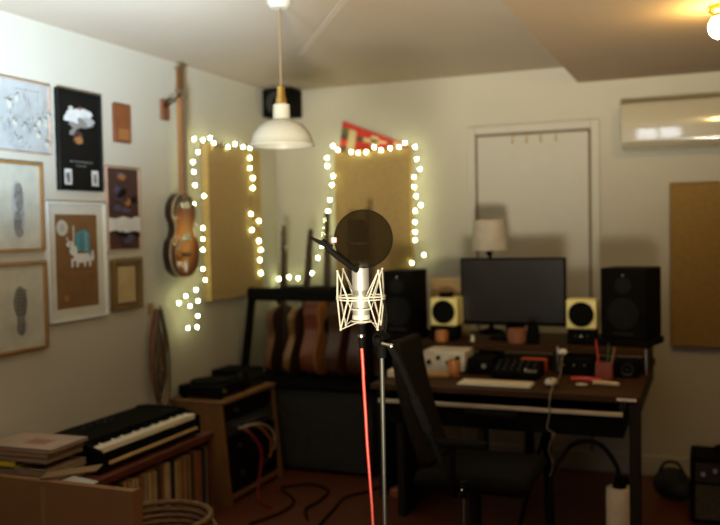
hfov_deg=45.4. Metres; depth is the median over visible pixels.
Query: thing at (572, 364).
audio interface
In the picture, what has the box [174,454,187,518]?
record sleeve
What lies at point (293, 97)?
speaker
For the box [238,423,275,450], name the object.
lead
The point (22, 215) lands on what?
framed print
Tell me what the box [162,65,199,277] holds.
bass guitar
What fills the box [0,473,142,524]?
carton
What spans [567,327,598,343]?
amplifier
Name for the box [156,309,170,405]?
hanging cable
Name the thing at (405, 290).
speaker
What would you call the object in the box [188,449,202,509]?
record sleeve
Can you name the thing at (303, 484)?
cable
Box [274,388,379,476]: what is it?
amplifier
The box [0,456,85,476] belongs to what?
magazine
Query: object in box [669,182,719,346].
acoustic panel
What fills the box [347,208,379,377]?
guitar
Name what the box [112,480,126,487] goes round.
record sleeve
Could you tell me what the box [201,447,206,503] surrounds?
record sleeve
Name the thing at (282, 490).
cable
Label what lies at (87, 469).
envelope
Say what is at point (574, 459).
baseboard
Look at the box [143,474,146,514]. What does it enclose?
record sleeve
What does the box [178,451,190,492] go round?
record sleeve
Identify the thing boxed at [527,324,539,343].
bottle
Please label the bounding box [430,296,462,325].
speaker
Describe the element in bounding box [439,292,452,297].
gadget
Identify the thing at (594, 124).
trim
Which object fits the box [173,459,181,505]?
record sleeve
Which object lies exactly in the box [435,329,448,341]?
jar
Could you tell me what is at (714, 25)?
ceiling light
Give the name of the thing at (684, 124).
air conditioner
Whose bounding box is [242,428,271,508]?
lead
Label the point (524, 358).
gadget
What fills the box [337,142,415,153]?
fairy lights
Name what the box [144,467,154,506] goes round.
record sleeve
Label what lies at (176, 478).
record sleeve
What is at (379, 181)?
acoustic panel
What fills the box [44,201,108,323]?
framed poster
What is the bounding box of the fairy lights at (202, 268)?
[178,268,205,306]
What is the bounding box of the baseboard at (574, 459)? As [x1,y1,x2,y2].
[489,443,689,478]
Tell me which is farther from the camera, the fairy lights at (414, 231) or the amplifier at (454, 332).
the fairy lights at (414, 231)
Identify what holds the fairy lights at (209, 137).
attached to the acoustic panel at (231, 253)
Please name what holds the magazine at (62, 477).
on the magazine at (77, 475)
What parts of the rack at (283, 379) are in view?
rail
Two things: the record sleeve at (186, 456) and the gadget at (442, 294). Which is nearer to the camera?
the record sleeve at (186, 456)
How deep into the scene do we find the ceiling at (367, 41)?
4.20 m
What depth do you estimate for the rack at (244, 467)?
4.85 m
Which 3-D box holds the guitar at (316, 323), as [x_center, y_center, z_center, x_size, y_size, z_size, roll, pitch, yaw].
[-0.243,0.195,5.400,0.138,1.018,0.393,0,2,22]
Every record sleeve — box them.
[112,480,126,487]
[123,477,134,488]
[124,476,137,488]
[128,473,143,508]
[138,469,150,472]
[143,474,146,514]
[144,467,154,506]
[147,473,151,519]
[149,466,164,505]
[151,463,167,505]
[151,472,153,519]
[154,468,161,524]
[154,470,156,506]
[158,462,168,505]
[160,461,170,517]
[162,460,175,517]
[169,457,183,505]
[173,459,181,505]
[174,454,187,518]
[174,460,179,511]
[174,461,177,505]
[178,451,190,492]
[185,450,195,499]
[185,451,195,513]
[186,455,190,506]
[186,456,188,518]
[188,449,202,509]
[195,451,198,507]
[197,451,201,509]
[199,446,207,504]
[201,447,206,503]
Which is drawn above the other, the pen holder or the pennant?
the pennant
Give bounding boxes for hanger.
[160,94,186,120]
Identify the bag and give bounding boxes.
[653,460,689,500]
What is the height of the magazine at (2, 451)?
0.022 m
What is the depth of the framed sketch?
3.73 m
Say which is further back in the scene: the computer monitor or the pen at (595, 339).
the computer monitor
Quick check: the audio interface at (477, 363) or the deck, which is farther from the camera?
the deck
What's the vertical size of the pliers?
0.025 m
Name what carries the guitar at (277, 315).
on the rack at (283, 379)
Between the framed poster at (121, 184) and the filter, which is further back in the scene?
the framed poster at (121, 184)
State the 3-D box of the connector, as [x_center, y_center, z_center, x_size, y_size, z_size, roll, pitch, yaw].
[0.004,0.197,2.304,0.020,0.066,0.020,0,2,22]
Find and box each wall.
[0,10,278,437]
[276,67,719,457]
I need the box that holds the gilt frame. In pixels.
[110,258,142,310]
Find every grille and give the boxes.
[275,398,364,466]
[695,484,719,520]
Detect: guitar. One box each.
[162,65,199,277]
[264,225,291,372]
[283,229,313,373]
[300,212,330,375]
[324,267,351,376]
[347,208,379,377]
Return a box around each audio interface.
[468,354,498,374]
[558,354,595,375]
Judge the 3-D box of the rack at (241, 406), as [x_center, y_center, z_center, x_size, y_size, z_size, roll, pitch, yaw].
[-0.754,0.811,4.939,0.284,0.076,0.562,0,2,22]
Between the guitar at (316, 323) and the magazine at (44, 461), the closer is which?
the magazine at (44, 461)
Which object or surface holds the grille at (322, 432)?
attached to the amplifier at (318, 430)
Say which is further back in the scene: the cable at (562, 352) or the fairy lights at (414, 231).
the fairy lights at (414, 231)
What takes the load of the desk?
on the floor
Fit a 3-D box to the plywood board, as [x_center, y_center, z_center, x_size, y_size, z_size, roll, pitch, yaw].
[0.509,0.249,4.845,0.225,0.324,0.020,0,2,22]
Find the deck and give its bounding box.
[212,365,263,388]
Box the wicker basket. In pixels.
[142,499,216,524]
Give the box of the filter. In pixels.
[309,209,392,272]
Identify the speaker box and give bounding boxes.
[613,357,639,377]
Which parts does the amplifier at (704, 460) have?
control panel, handle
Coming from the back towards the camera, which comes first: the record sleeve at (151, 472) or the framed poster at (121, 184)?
the framed poster at (121, 184)
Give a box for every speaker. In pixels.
[262,88,301,118]
[383,269,429,339]
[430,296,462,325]
[566,298,598,328]
[598,266,663,347]
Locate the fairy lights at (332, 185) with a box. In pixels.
[326,145,334,206]
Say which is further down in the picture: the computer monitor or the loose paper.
the loose paper
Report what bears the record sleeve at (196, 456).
in the base cabinet
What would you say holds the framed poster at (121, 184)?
attached to the wall at (91, 369)
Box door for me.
[477,131,590,450]
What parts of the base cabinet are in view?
panel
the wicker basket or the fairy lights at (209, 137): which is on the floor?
the wicker basket
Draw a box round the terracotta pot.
[507,328,526,343]
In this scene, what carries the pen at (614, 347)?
in the pen holder
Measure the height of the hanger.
0.129 m
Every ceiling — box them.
[0,0,562,89]
[501,0,719,82]
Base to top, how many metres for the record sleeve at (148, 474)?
0.311 m
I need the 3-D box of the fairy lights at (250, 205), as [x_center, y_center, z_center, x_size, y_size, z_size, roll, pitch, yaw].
[-0.672,-0.219,5.518,0.011,0.289,0.134,0,2,22]
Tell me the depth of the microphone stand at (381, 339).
2.32 m
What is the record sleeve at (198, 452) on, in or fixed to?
in the base cabinet
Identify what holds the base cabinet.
on the floor
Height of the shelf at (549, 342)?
0.033 m
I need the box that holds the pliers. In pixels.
[571,376,601,382]
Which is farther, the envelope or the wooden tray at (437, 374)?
the wooden tray at (437, 374)
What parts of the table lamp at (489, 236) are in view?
lamp shade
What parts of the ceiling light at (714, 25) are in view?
globe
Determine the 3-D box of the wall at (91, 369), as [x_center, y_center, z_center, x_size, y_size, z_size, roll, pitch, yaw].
[-2.092,0.167,2.309,0.100,2.530,8.090,0,2,22]
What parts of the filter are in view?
clip arm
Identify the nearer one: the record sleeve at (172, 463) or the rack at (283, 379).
the record sleeve at (172, 463)
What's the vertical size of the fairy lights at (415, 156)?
0.196 m
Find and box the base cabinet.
[81,430,213,524]
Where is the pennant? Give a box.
[339,121,409,150]
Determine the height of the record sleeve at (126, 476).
0.316 m
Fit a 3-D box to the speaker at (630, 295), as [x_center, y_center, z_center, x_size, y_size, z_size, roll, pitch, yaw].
[1.379,0.219,4.376,0.255,0.390,0.260,0,3,36]
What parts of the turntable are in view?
platter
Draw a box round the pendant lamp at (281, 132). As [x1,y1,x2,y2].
[249,0,314,148]
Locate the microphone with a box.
[352,268,369,323]
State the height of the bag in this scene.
0.213 m
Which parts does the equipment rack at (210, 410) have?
panel, panel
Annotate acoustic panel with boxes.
[201,143,262,300]
[334,147,413,301]
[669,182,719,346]
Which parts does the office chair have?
backrest, arm post, armrest, seat, arm post, armrest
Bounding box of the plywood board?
[430,278,470,335]
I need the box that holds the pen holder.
[595,361,612,380]
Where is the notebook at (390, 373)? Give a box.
[387,368,393,376]
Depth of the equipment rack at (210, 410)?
4.64 m
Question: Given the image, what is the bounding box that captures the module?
[492,359,544,379]
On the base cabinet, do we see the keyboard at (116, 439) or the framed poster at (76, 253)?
the keyboard at (116, 439)
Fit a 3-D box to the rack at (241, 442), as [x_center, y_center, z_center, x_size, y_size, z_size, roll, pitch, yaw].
[-0.742,1.005,4.943,0.301,0.106,0.562,0,2,22]
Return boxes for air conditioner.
[621,97,719,152]
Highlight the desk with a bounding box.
[371,331,654,524]
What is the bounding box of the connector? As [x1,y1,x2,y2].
[358,324,364,347]
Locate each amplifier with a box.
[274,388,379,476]
[430,324,461,339]
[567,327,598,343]
[690,444,719,523]
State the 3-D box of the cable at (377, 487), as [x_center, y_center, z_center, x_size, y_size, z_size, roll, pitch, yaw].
[-0.070,1.296,4.641,0.121,0.014,0.827,0,2,28]
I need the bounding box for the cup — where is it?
[447,359,459,376]
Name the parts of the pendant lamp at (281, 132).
rod, lamp shade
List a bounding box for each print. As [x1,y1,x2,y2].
[0,160,45,252]
[0,261,49,355]
[24,439,54,444]
[54,214,98,309]
[117,264,136,304]
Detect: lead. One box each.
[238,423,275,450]
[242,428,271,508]
[246,424,271,456]
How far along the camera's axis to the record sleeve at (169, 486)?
4.03 m
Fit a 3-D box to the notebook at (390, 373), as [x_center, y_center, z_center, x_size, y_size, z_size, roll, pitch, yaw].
[0.200,0.544,4.292,0.080,0.035,0.150,0,2,22]
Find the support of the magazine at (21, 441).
on the magazine at (2, 451)
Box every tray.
[391,393,618,411]
[427,371,448,377]
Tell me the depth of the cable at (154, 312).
4.54 m
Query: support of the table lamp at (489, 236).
on the desk
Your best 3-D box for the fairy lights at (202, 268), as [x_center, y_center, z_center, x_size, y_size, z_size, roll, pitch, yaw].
[-0.948,0.142,4.836,0.011,0.207,0.278,0,2,22]
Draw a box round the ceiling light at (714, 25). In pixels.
[708,3,719,37]
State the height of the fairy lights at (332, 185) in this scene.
0.401 m
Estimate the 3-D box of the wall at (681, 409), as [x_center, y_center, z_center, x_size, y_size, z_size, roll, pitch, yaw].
[1.797,-0.013,5.038,5.057,2.530,0.100,0,2,22]
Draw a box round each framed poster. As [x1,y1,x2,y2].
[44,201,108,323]
[53,87,103,191]
[104,166,141,250]
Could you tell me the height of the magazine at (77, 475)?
0.026 m
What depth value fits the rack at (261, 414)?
4.88 m
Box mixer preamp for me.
[424,346,472,371]
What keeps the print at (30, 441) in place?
on the magazine at (21, 441)
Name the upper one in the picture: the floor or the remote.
the remote
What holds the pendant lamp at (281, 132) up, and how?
hanging from the ceiling at (367, 41)
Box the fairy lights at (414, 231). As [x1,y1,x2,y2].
[411,231,424,263]
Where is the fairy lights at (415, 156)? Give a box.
[412,156,420,187]
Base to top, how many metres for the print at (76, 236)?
0.436 m
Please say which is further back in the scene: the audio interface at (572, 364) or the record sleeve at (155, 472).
the audio interface at (572, 364)
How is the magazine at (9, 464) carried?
on the magazine at (31, 469)
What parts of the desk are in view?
panel, drawer rail, drawer, leg, leg, metal post, leg, metal post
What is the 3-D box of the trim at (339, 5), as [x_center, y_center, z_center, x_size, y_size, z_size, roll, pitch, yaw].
[-0.104,-1.085,3.694,0.035,0.012,1.873,-2,2,-13]
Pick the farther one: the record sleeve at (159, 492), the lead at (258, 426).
the lead at (258, 426)
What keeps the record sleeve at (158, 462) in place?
in the base cabinet
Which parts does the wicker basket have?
handle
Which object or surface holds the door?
in the wall at (681, 409)
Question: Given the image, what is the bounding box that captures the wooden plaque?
[112,103,130,143]
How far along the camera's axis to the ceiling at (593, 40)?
3.87 m
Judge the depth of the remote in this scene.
3.87 m
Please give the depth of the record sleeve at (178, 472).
4.10 m
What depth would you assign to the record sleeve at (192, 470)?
4.21 m
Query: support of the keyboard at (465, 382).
on the desk
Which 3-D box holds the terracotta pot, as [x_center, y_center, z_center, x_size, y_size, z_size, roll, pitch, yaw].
[0.820,0.381,4.492,0.104,0.078,0.104,0,2,22]
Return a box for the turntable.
[178,373,247,399]
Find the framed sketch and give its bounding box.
[0,75,53,155]
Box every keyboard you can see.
[53,404,200,473]
[457,378,534,388]
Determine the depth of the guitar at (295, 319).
5.39 m
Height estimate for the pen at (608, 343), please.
0.162 m
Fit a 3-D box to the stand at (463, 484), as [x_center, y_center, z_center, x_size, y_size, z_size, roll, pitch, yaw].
[0.364,1.059,2.990,0.250,0.600,0.250,0,2,22]
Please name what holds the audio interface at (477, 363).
on the desk
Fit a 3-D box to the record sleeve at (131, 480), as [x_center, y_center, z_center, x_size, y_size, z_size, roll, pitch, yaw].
[-1.135,1.110,3.836,0.310,0.319,0.018,0,2,22]
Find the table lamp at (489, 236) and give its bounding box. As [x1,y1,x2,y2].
[472,220,508,333]
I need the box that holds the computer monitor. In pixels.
[460,257,566,340]
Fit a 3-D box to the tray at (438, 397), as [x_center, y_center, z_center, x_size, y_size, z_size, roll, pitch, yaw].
[0.677,0.646,4.043,1.050,0.012,0.360,0,2,22]
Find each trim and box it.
[297,0,348,54]
[467,119,601,471]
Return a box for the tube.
[592,380,619,386]
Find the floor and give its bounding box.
[213,466,719,524]
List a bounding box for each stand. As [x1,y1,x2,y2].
[372,330,448,524]
[460,481,467,524]
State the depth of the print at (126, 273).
4.38 m
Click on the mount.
(338, 297)
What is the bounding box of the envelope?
[39,464,102,479]
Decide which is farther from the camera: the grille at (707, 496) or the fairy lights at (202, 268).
the fairy lights at (202, 268)
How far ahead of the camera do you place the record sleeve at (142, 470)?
3.91 m
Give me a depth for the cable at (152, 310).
4.55 m
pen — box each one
[595,339,599,362]
[607,343,608,363]
[611,347,614,364]
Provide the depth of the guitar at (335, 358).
5.22 m
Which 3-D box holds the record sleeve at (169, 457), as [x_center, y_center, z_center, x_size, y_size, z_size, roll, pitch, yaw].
[-0.998,1.098,4.202,0.310,0.311,0.018,0,2,22]
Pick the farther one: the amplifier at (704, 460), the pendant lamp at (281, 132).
the amplifier at (704, 460)
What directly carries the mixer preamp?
on the desk
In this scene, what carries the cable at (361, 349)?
hanging from the connector
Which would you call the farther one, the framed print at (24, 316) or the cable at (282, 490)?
the cable at (282, 490)
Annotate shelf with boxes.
[232,470,278,499]
[376,331,652,355]
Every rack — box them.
[170,382,282,507]
[223,389,271,420]
[224,404,272,438]
[226,420,274,459]
[228,439,277,493]
[241,285,382,393]
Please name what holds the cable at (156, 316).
hanging from the wall hook
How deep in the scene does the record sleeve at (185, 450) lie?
4.25 m
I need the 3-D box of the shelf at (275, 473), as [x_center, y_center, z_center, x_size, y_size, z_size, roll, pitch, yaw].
[-0.747,1.265,4.957,0.340,0.020,0.566,0,2,22]
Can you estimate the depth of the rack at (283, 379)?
5.24 m
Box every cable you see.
[148,309,162,386]
[149,309,163,402]
[152,308,167,404]
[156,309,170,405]
[249,489,294,524]
[281,483,328,520]
[318,486,379,524]
[360,348,374,524]
[546,349,566,476]
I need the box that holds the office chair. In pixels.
[392,333,546,524]
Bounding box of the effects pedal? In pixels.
[389,486,397,497]
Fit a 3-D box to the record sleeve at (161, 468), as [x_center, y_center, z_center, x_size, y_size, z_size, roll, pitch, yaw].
[-1.052,1.105,4.044,0.310,0.312,0.008,0,2,22]
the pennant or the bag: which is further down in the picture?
the bag
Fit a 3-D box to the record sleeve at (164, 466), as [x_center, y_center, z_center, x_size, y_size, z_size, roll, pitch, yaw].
[-1.042,1.100,4.065,0.310,0.319,0.014,0,2,22]
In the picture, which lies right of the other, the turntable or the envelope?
the turntable
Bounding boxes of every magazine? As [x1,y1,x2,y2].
[0,431,87,453]
[0,442,83,458]
[0,445,82,464]
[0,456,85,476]
[0,460,26,467]
[0,464,84,479]
[61,474,82,479]
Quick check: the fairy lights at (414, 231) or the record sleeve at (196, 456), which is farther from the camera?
the fairy lights at (414, 231)
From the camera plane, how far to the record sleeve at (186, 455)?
4.20 m
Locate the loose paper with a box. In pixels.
[63,476,98,483]
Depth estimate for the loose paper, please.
3.46 m
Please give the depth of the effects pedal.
4.74 m
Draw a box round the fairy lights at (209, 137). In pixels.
[191,137,250,203]
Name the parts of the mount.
elastic cord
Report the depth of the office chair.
3.50 m
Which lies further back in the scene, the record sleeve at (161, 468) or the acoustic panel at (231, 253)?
the acoustic panel at (231, 253)
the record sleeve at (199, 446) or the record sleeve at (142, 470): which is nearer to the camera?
the record sleeve at (142, 470)
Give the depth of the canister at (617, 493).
3.81 m
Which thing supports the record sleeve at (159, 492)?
in the base cabinet
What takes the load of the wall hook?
attached to the wall at (91, 369)
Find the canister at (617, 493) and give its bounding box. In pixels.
[546,439,629,524]
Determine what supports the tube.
on the desk
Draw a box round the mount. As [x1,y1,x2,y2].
[336,268,387,331]
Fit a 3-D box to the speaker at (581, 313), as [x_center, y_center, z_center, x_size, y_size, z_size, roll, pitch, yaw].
[1.147,0.261,4.426,0.150,0.150,0.141,0,2,22]
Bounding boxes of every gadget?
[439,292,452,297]
[521,357,547,372]
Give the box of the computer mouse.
[544,377,557,386]
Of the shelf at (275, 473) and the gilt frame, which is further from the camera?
the shelf at (275, 473)
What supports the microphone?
attached to the mount
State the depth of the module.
4.15 m
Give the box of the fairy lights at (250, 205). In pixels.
[250,205,261,250]
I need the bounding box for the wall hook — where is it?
[148,303,161,314]
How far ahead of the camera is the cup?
4.21 m
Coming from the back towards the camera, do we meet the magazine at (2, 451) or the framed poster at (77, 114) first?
the framed poster at (77, 114)
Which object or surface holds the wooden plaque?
attached to the wall at (91, 369)
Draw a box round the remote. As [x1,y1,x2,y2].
[575,382,587,386]
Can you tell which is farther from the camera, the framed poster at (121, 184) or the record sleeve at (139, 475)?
the framed poster at (121, 184)

